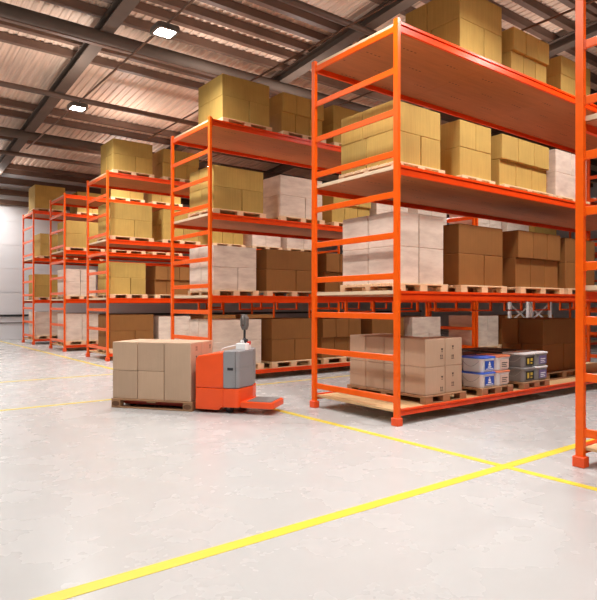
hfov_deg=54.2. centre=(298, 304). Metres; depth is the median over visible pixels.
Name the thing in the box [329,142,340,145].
wooden pallet
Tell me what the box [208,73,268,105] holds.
cardboard box
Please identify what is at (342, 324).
cardboard box
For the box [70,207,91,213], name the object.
cardboard box
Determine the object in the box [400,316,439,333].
cardboard box
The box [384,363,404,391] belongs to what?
cardboard box
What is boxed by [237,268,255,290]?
cardboard box
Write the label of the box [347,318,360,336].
cardboard box
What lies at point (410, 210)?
cardboard box
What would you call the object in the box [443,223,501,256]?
cardboard box
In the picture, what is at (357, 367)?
cardboard box
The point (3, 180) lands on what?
beam
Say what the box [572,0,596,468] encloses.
rack
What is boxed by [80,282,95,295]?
cardboard box
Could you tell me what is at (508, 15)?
ceiling beam
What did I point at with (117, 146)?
cardboard box
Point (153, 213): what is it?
cardboard box
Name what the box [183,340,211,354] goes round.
cardboard box
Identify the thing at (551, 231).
cardboard box
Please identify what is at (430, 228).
cardboard box
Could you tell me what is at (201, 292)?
wooden pallet
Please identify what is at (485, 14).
cardboard box
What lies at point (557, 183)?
cardboard box
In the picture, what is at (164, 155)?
cardboard box
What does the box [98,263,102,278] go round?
cardboard box
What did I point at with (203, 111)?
cardboard box
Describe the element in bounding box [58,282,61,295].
cardboard box
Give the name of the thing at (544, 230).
cardboard box
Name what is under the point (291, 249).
wooden pallet
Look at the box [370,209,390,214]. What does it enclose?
cardboard box
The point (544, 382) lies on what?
wooden pallet
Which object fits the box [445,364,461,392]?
cardboard box
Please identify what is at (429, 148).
cardboard box
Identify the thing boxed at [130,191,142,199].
cardboard box
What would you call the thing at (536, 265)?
cardboard box
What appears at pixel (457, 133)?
cardboard box
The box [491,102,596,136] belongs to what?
trim
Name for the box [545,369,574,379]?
wooden pallet
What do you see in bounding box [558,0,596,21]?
beam
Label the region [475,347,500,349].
plastic bucket
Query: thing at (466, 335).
cardboard box
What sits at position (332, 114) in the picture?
cardboard box
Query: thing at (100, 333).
cardboard box
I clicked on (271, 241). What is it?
cardboard box
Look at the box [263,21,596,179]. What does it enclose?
ceiling beam
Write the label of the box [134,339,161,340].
cardboard box
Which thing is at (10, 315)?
trim
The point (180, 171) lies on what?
cardboard box
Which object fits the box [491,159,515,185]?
cardboard box
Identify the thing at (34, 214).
rack
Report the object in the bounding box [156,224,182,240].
cardboard box
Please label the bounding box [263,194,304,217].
cardboard box
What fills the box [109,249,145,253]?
wooden pallet
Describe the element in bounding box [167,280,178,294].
cardboard box
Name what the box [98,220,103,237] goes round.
cardboard box
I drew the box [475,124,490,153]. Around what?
cardboard box
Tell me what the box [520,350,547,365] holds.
plastic bucket
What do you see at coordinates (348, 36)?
beam
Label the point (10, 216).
wall
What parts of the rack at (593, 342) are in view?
post, post, post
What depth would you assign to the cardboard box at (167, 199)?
20.79 m
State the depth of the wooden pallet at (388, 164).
7.81 m
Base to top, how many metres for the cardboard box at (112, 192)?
0.436 m
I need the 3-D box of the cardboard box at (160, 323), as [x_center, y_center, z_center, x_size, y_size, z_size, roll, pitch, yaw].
[-3.888,0.545,16.709,0.454,0.402,0.484,0,0,-37]
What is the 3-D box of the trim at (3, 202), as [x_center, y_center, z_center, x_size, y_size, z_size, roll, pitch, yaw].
[-7.338,-4.280,28.278,40.000,0.200,0.140,0,0,-37]
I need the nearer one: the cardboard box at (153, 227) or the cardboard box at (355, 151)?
the cardboard box at (355, 151)
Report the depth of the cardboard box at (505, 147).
9.02 m
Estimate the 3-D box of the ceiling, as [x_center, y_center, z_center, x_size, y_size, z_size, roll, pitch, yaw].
[2.956,-6.918,14.963,40.180,2.765,34.200,0,0,-37]
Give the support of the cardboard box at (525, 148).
on the cardboard box at (523, 172)
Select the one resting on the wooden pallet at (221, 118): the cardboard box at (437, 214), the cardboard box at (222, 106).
the cardboard box at (222, 106)
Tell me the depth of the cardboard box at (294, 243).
19.27 m
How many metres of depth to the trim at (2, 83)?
16.77 m
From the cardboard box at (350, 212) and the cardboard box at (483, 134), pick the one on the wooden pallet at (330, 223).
the cardboard box at (350, 212)
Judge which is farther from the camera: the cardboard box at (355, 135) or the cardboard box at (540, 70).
the cardboard box at (540, 70)
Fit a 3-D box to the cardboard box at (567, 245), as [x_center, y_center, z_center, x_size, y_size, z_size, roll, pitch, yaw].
[4.837,-0.942,10.615,1.034,0.421,0.593,0,0,-37]
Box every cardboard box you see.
[29,184,64,198]
[29,196,52,209]
[29,274,57,285]
[29,285,49,296]
[29,311,61,322]
[29,323,49,335]
[34,233,57,245]
[34,244,54,256]
[52,285,57,296]
[52,323,57,334]
[53,198,62,209]
[57,220,97,235]
[58,233,86,248]
[58,270,61,282]
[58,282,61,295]
[58,313,81,326]
[58,326,81,340]
[62,269,79,281]
[62,282,79,295]
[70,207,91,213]
[71,191,100,196]
[78,313,98,326]
[80,269,95,281]
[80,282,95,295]
[82,326,97,340]
[89,235,97,242]
[98,205,102,221]
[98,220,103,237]
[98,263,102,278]
[98,278,103,294]
[98,314,118,327]
[98,330,103,346]
[101,143,105,159]
[101,157,106,174]
[101,188,129,197]
[103,202,151,221]
[103,262,145,277]
[103,314,152,330]
[104,218,133,236]
[104,277,129,293]
[104,330,134,348]
[106,138,151,158]
[107,153,134,171]
[113,340,144,370]
[113,370,137,398]
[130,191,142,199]
[130,278,145,293]
[134,220,151,237]
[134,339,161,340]
[135,157,151,173]
[135,330,152,338]
[138,341,174,370]
[138,371,164,399]
[143,193,161,202]
[145,266,167,279]
[146,280,166,294]
[152,148,174,166]
[152,162,174,177]
[152,212,154,225]
[152,225,156,240]
[153,316,170,330]
[153,330,170,338]
[153,339,182,340]
[155,209,189,225]
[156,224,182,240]
[162,195,170,202]
[165,341,201,401]
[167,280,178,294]
[168,267,178,279]
[174,197,180,203]
[174,316,189,329]
[174,330,188,339]
[175,151,186,165]
[175,165,186,178]
[179,267,189,280]
[179,280,189,294]
[183,229,197,241]
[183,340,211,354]
[187,153,198,167]
[187,166,197,179]
[189,314,235,318]
[189,318,238,336]
[190,170,198,192]
[190,190,200,213]
[190,247,198,268]
[190,268,200,290]
[198,83,208,107]
[198,102,209,124]
[198,231,221,244]
[199,164,262,191]
[199,245,255,268]
[199,319,260,341]
[201,186,241,210]
[201,267,236,289]
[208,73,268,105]
[210,95,248,122]
[212,341,239,352]
[222,232,232,243]
[228,314,272,318]
[233,233,242,244]
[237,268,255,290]
[242,190,262,212]
[243,234,265,246]
[249,102,268,126]
[251,340,260,362]
[256,249,317,270]
[256,269,295,290]
[261,318,311,339]
[261,339,293,361]
[263,175,321,199]
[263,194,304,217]
[266,236,280,247]
[269,92,296,116]
[269,111,294,132]
[281,237,303,248]
[294,338,311,359]
[295,96,309,117]
[295,115,308,135]
[295,270,317,291]
[304,239,311,249]
[305,198,321,219]
[309,118,321,136]
[310,100,323,120]
[317,318,335,337]
[317,337,333,357]
[318,253,339,271]
[318,272,337,291]
[322,105,359,126]
[322,123,340,143]
[322,195,345,205]
[322,204,344,222]
[325,318,348,336]
[334,337,346,356]
[338,272,342,291]
[340,254,342,272]
[341,112,362,145]
[341,139,366,174]
[343,216,368,250]
[343,249,368,284]
[345,206,356,219]
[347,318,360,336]
[347,337,349,350]
[350,334,376,360]
[350,359,365,385]
[352,288,361,290]
[357,207,369,216]
[359,202,370,208]
[361,317,403,333]
[363,100,439,140]
[366,335,392,362]
[366,361,383,388]
[367,130,419,167]
[369,211,417,247]
[369,246,417,283]
[370,203,390,210]
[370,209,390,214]
[384,336,416,364]
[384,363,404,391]
[391,205,407,211]
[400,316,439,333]
[404,333,428,336]
[404,337,444,367]
[404,365,444,395]
[405,3,426,31]
[408,208,431,215]
[418,214,442,249]
[418,248,442,283]
[420,136,439,169]
[427,0,501,36]
[429,333,439,336]
[430,336,461,365]
[431,212,446,217]
[432,17,483,56]
[436,216,446,224]
[440,119,475,150]
[440,146,490,180]
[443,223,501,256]
[443,253,483,285]
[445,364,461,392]
[449,214,488,223]
[449,315,486,330]
[449,330,486,346]
[468,223,488,226]
[471,315,497,329]
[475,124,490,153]
[483,255,501,285]
[484,29,501,63]
[487,330,497,345]
[489,220,500,225]
[489,224,500,228]
[491,134,517,162]
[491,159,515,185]
[494,315,525,328]
[498,329,501,343]
[501,27,525,55]
[501,222,528,230]
[502,50,522,72]
[502,230,532,258]
[502,258,529,286]
[502,317,549,342]
[502,343,521,349]
[506,314,552,317]
[516,139,533,166]
[516,163,530,188]
[519,318,574,344]
[522,343,562,372]
[523,33,537,60]
[523,56,534,78]
[529,226,541,232]
[530,259,543,287]
[531,167,545,192]
[532,232,546,259]
[533,143,548,170]
[535,39,548,65]
[535,62,545,82]
[542,228,548,233]
[544,260,557,287]
[546,55,589,86]
[546,74,574,95]
[546,149,570,174]
[546,171,574,198]
[547,234,559,260]
[549,229,555,234]
[557,238,594,262]
[558,262,574,288]
[563,342,574,369]
[571,154,574,175]
[586,85,589,95]
[586,270,594,284]
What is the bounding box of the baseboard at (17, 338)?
[0,337,21,339]
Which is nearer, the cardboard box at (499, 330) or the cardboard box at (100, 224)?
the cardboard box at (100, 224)
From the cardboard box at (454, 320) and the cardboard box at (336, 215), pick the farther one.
the cardboard box at (454, 320)
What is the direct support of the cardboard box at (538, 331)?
on the cardboard box at (554, 357)
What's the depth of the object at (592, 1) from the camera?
10.26 m
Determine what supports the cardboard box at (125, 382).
on the wooden pallet at (115, 402)
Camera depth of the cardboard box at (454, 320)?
16.50 m
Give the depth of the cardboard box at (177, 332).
16.80 m
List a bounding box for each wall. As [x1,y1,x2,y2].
[0,173,420,337]
[421,183,596,331]
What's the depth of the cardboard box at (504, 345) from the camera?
10.51 m
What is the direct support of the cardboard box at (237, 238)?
on the wooden pallet at (221, 244)
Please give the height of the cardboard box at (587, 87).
0.342 m
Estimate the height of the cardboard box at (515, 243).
0.431 m
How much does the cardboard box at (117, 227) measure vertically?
0.467 m
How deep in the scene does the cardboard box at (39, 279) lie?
22.04 m
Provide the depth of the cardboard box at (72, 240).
18.88 m
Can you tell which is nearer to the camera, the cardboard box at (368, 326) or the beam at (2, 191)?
the cardboard box at (368, 326)
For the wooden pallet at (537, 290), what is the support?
on the rack at (403, 61)
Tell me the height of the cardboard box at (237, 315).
0.412 m
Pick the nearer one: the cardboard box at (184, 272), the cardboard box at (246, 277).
the cardboard box at (246, 277)
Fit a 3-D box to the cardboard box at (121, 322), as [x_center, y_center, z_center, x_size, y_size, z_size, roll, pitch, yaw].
[-4.699,0.499,16.140,1.214,0.431,0.564,0,0,-37]
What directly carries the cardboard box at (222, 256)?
on the cardboard box at (223, 278)
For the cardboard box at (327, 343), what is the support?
on the wooden pallet
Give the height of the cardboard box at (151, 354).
0.408 m
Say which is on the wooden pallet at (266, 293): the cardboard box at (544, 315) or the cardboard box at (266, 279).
the cardboard box at (266, 279)
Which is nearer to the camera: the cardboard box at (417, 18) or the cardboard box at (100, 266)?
the cardboard box at (417, 18)
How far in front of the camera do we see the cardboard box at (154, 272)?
16.46 m
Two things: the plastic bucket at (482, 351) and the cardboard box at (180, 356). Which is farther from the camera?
the plastic bucket at (482, 351)
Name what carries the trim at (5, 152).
attached to the wall at (497, 308)
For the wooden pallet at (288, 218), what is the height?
0.132 m
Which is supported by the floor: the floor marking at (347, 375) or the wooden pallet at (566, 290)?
the floor marking at (347, 375)
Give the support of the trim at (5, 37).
attached to the wall at (497, 308)
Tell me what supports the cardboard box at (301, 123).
on the wooden pallet
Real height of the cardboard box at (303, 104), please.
0.393 m
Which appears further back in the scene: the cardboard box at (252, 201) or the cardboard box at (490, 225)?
the cardboard box at (490, 225)
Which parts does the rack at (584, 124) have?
post, foot plate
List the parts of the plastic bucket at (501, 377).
lid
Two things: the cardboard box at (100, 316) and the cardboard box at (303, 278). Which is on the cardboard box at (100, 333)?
the cardboard box at (100, 316)
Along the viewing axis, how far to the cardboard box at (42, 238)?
22.14 m
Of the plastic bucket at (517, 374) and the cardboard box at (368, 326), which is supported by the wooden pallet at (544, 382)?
the plastic bucket at (517, 374)
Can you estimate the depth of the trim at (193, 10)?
13.66 m
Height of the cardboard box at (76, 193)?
0.383 m
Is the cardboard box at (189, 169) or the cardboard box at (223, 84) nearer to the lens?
the cardboard box at (223, 84)
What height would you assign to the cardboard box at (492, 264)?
0.457 m
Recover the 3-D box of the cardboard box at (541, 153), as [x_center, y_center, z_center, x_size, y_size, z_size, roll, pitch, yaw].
[3.708,-2.426,10.001,0.443,0.373,0.990,0,0,-38]
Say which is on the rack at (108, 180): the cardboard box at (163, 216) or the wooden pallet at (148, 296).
the wooden pallet at (148, 296)
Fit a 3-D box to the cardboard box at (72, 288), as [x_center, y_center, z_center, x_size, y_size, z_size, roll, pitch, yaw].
[-7.397,-0.497,18.974,0.435,0.446,0.484,0,0,-37]
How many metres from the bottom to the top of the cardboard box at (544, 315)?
0.412 m
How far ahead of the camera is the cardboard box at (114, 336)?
15.73 m
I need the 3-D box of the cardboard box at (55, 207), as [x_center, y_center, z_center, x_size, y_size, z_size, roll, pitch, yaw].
[-9.465,-3.832,22.734,0.452,0.457,0.990,0,0,-37]
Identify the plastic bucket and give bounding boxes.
[462,348,487,351]
[462,352,483,354]
[462,355,495,372]
[462,370,495,387]
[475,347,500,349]
[476,353,509,370]
[479,349,507,353]
[493,348,520,350]
[493,369,509,385]
[502,351,534,367]
[508,367,534,381]
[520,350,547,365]
[533,365,547,379]
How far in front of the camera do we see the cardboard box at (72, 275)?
18.79 m
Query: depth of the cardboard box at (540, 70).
9.67 m
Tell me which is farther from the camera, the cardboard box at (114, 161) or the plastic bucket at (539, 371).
the cardboard box at (114, 161)
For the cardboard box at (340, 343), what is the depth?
13.18 m
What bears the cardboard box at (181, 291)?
on the wooden pallet at (148, 296)
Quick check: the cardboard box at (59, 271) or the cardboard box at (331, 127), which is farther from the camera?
the cardboard box at (59, 271)
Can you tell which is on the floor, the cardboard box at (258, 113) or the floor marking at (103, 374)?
the floor marking at (103, 374)
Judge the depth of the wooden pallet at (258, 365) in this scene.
11.74 m
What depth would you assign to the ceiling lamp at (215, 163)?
20.14 m
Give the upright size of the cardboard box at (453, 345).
0.372 m
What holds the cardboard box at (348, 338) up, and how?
on the wooden pallet at (343, 359)
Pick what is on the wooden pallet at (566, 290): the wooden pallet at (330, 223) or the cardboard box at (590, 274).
the cardboard box at (590, 274)
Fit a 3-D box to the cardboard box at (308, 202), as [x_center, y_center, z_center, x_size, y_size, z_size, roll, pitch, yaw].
[0.036,-2.057,13.039,0.469,0.446,0.990,0,0,-37]
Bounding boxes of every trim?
[0,0,139,174]
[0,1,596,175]
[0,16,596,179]
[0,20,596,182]
[0,31,592,186]
[0,81,197,125]
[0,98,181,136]
[0,108,340,174]
[0,126,328,183]
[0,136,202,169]
[0,150,448,216]
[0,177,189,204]
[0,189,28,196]
[0,199,69,210]
[0,311,421,316]
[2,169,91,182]
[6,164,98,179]
[6,315,420,322]
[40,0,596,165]
[99,0,303,61]
[146,0,315,53]
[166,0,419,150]
[197,0,351,49]
[245,0,368,41]
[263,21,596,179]
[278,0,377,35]
[369,0,596,94]
[420,0,596,84]
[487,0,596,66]
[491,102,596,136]
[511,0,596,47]
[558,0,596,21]
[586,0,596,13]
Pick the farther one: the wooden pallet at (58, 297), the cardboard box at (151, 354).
the wooden pallet at (58, 297)
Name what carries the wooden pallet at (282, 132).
on the rack at (211, 135)
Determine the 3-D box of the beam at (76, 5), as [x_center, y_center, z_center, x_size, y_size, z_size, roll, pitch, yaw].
[1.111,-6.501,17.228,40.000,0.185,0.150,0,0,-37]
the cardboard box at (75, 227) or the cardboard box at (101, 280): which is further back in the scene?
the cardboard box at (75, 227)
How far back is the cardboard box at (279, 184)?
12.36 m
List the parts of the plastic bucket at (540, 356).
lid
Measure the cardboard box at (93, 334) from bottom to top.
0.457 m
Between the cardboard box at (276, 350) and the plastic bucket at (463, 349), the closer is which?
the plastic bucket at (463, 349)
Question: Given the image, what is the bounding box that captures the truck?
[124,315,282,412]
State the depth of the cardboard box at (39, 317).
22.06 m
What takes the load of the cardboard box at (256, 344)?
on the wooden pallet at (258, 365)
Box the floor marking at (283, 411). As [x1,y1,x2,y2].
[0,341,596,490]
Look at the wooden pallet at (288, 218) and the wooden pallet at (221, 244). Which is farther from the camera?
the wooden pallet at (221, 244)
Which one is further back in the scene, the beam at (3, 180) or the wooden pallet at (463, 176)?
the beam at (3, 180)
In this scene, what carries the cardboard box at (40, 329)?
on the wooden pallet
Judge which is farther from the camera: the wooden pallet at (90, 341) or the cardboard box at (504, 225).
the wooden pallet at (90, 341)
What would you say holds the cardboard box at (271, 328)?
on the cardboard box at (276, 350)
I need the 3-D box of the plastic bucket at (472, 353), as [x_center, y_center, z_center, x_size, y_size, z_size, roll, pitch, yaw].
[2.688,0.873,9.188,0.374,0.223,0.404,0,0,-37]
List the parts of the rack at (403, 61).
post, foot plate, hanger frame, post, foot plate, hanger frame, hanger frame, hanger frame, hanger frame, hanger frame, hanger frame, post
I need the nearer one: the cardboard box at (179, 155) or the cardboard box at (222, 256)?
the cardboard box at (222, 256)
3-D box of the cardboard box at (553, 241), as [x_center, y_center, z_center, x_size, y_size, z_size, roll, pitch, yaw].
[4.006,-0.957,10.227,0.417,0.431,0.990,0,0,-38]
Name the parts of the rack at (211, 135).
post, post, hanger frame, hanger frame, hanger frame, hanger frame, hanger frame, hanger frame, post, post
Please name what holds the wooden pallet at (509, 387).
on the rack at (403, 61)
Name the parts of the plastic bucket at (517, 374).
lid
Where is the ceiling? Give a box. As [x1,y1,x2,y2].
[0,0,596,217]
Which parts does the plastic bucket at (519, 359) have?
lid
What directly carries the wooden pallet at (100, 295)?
on the rack at (108, 180)
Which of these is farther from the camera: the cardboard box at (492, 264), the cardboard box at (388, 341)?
the cardboard box at (492, 264)
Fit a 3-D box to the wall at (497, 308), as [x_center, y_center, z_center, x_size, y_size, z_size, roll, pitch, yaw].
[18.832,-3.300,27.102,0.150,9.600,34.200,0,0,-37]
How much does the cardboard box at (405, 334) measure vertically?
0.446 m
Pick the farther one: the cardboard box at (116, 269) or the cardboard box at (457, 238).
the cardboard box at (116, 269)
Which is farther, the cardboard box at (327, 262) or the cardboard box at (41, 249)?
the cardboard box at (41, 249)
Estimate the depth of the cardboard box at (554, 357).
10.24 m
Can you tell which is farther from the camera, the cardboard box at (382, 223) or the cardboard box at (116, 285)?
the cardboard box at (116, 285)
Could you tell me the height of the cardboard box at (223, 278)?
0.446 m
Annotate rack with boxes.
[22,209,223,344]
[49,193,274,351]
[86,170,339,360]
[171,116,474,373]
[310,17,596,426]
[429,202,596,348]
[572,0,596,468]
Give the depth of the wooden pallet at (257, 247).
18.61 m
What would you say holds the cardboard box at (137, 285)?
on the wooden pallet
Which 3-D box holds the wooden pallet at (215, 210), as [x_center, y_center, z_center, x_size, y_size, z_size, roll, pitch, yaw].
[-1.458,-1.767,11.871,1.210,0.132,1.060,0,0,-37]
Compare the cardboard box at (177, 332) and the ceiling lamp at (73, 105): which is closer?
the ceiling lamp at (73, 105)
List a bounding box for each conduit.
[26,0,194,148]
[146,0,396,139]
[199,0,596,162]
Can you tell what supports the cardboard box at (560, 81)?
on the wooden pallet
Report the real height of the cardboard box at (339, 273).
0.446 m
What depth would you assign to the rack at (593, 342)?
17.25 m
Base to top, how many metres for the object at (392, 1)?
2.488 m
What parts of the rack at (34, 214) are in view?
post, post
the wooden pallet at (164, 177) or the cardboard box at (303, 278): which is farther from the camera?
the wooden pallet at (164, 177)
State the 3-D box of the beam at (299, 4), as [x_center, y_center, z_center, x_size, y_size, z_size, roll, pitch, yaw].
[3.067,-6.340,14.670,40.000,0.150,0.150,0,0,-37]
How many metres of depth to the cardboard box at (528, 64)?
9.45 m
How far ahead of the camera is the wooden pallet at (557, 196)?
10.00 m
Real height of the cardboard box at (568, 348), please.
0.483 m
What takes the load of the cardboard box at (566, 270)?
on the wooden pallet
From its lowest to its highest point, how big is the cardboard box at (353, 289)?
0.446 m
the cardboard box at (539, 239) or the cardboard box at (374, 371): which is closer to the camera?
the cardboard box at (374, 371)
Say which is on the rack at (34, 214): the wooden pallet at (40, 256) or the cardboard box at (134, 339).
the wooden pallet at (40, 256)
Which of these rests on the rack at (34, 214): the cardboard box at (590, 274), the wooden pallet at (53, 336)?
the wooden pallet at (53, 336)
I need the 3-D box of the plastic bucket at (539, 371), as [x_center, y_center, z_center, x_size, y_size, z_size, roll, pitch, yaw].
[3.789,1.097,9.494,0.374,0.223,0.404,0,0,-37]
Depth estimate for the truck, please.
8.06 m
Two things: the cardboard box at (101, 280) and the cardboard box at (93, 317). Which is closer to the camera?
the cardboard box at (101, 280)
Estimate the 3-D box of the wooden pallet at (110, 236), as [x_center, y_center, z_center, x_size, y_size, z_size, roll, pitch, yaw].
[-4.830,-1.767,16.281,1.230,0.132,1.060,0,0,-37]
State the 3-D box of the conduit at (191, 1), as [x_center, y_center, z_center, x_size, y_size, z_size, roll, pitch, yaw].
[-0.800,-6.146,8.252,0.040,2.488,25.700,0,0,-37]
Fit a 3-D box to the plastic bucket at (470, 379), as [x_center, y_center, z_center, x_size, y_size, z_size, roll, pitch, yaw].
[2.651,1.097,8.624,0.374,0.223,0.404,0,0,-37]
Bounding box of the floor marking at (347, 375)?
[0,375,349,410]
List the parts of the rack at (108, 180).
post, post, post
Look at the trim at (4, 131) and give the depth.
19.70 m
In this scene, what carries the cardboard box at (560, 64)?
on the cardboard box at (560, 81)
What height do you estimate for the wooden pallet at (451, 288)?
0.132 m
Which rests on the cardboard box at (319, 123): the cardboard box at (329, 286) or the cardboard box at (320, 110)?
the cardboard box at (320, 110)
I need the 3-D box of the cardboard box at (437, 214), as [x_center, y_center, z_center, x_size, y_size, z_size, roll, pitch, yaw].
[3.368,-2.487,15.586,0.600,0.412,0.990,0,0,-37]
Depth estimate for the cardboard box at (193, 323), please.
11.76 m
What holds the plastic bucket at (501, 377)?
on the wooden pallet at (509, 387)
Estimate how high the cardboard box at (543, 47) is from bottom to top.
0.354 m
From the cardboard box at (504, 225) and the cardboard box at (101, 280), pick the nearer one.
the cardboard box at (101, 280)
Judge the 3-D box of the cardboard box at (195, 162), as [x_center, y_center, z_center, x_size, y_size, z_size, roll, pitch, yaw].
[-3.351,-4.211,17.404,0.363,0.383,0.940,0,0,-38]
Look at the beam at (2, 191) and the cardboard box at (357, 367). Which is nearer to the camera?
the cardboard box at (357, 367)
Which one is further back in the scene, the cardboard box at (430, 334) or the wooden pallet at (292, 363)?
the cardboard box at (430, 334)
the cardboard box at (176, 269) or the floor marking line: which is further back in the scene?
the cardboard box at (176, 269)
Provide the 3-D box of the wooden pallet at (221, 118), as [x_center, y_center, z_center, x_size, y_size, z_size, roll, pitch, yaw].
[-1.319,-3.537,11.977,1.160,0.132,1.060,0,0,-37]
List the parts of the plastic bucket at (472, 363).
lid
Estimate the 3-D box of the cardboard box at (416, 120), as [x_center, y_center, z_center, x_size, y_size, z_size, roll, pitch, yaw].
[1.414,-2.441,8.001,0.914,0.383,0.593,0,0,-37]
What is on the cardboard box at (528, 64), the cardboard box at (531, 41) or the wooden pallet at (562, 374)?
the cardboard box at (531, 41)
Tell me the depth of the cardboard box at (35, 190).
22.11 m
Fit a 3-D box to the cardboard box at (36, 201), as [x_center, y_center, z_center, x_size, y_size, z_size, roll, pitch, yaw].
[-9.899,-3.832,22.399,0.628,0.457,0.990,0,0,-37]
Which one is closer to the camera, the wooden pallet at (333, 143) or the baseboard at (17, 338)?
the wooden pallet at (333, 143)
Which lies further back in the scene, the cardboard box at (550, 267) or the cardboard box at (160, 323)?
the cardboard box at (160, 323)
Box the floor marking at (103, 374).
[0,374,109,382]
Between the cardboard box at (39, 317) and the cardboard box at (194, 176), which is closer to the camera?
the cardboard box at (194, 176)
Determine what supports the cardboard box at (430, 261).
on the wooden pallet at (386, 286)
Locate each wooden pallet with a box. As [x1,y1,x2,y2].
[28,208,62,212]
[28,297,56,299]
[28,335,57,338]
[35,255,66,258]
[57,247,104,251]
[57,296,96,298]
[57,340,97,344]
[67,258,102,260]
[73,212,97,215]
[97,235,153,241]
[97,294,146,297]
[97,348,112,353]
[100,169,153,177]
[109,196,144,202]
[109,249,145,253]
[111,398,195,411]
[146,252,182,255]
[147,295,187,297]
[149,201,182,206]
[154,239,199,244]
[158,176,189,182]
[188,208,265,217]
[188,290,258,295]
[203,243,245,246]
[217,117,271,130]
[246,291,311,295]
[247,246,281,249]
[256,363,263,369]
[261,359,311,367]
[268,216,324,224]
[278,130,325,142]
[282,248,311,251]
[317,356,349,363]
[325,222,342,226]
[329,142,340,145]
[339,161,444,178]
[340,283,447,291]
[347,384,465,404]
[406,285,506,292]
[457,175,494,183]
[462,384,512,395]
[467,287,563,293]
[500,184,552,196]
[509,379,549,388]
[526,288,574,293]
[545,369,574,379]
[553,195,589,203]
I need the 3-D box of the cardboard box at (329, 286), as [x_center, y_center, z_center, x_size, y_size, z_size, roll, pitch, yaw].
[0.457,-0.497,13.390,0.390,0.446,0.940,0,0,-37]
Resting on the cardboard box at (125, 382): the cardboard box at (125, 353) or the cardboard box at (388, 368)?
the cardboard box at (125, 353)
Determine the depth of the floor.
4.53 m
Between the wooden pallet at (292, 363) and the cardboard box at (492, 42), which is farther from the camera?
the wooden pallet at (292, 363)
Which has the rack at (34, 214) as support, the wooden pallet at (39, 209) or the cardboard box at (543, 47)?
the wooden pallet at (39, 209)
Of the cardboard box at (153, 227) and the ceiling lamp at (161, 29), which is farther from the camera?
the cardboard box at (153, 227)
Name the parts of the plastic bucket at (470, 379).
lid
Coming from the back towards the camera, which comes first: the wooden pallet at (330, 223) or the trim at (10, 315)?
the trim at (10, 315)
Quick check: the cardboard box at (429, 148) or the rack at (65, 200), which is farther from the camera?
the rack at (65, 200)
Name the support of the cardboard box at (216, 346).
on the wooden pallet
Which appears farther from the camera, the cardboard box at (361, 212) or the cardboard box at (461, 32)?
the cardboard box at (361, 212)
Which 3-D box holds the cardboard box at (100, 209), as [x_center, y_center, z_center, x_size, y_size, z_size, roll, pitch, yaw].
[-5.019,-2.517,16.525,1.174,0.431,0.404,0,0,-37]
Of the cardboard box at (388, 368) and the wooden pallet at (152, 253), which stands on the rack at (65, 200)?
the wooden pallet at (152, 253)
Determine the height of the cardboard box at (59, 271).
0.412 m
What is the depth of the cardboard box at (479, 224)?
16.38 m
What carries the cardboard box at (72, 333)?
on the wooden pallet
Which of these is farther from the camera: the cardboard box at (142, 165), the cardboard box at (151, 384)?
the cardboard box at (142, 165)
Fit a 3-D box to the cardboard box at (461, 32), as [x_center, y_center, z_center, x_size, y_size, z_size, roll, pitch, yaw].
[2.366,-3.845,8.672,0.566,0.483,0.509,0,0,-37]
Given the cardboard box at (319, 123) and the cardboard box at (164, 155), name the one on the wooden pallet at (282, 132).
the cardboard box at (319, 123)
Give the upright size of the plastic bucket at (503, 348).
0.223 m
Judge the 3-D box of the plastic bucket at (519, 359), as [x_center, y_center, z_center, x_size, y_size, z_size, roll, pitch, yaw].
[3.493,0.873,9.268,0.374,0.223,0.404,0,0,-37]
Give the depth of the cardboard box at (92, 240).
19.15 m
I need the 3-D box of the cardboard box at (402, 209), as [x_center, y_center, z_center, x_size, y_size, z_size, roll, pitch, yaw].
[2.186,-2.441,14.682,0.573,0.383,0.990,0,0,-37]
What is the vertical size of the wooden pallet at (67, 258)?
0.132 m
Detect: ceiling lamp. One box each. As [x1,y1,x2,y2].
[67,101,87,111]
[150,20,179,39]
[205,162,220,166]
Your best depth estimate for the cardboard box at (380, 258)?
7.68 m
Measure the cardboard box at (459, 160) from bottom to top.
0.415 m
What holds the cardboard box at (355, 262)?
on the wooden pallet at (386, 286)
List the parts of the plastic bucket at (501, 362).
lid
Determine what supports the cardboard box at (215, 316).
on the cardboard box
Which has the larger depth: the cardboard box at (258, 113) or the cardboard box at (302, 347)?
the cardboard box at (302, 347)
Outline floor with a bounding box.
[0,329,596,599]
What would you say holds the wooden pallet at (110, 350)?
on the rack at (108, 180)
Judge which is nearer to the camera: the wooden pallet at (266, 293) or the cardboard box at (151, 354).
the cardboard box at (151, 354)
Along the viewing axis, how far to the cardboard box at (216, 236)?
17.63 m
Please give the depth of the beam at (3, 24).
14.66 m
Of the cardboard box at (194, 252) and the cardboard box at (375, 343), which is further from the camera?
the cardboard box at (194, 252)
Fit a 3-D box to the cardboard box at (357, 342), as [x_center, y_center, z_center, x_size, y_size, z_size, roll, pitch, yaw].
[1.042,0.649,8.848,0.402,0.372,0.342,0,0,-38]
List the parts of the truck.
tiller arm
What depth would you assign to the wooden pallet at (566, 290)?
10.05 m
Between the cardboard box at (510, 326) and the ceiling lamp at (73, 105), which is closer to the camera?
the cardboard box at (510, 326)
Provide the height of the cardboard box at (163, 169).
0.415 m
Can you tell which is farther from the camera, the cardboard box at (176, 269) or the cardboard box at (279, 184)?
the cardboard box at (176, 269)

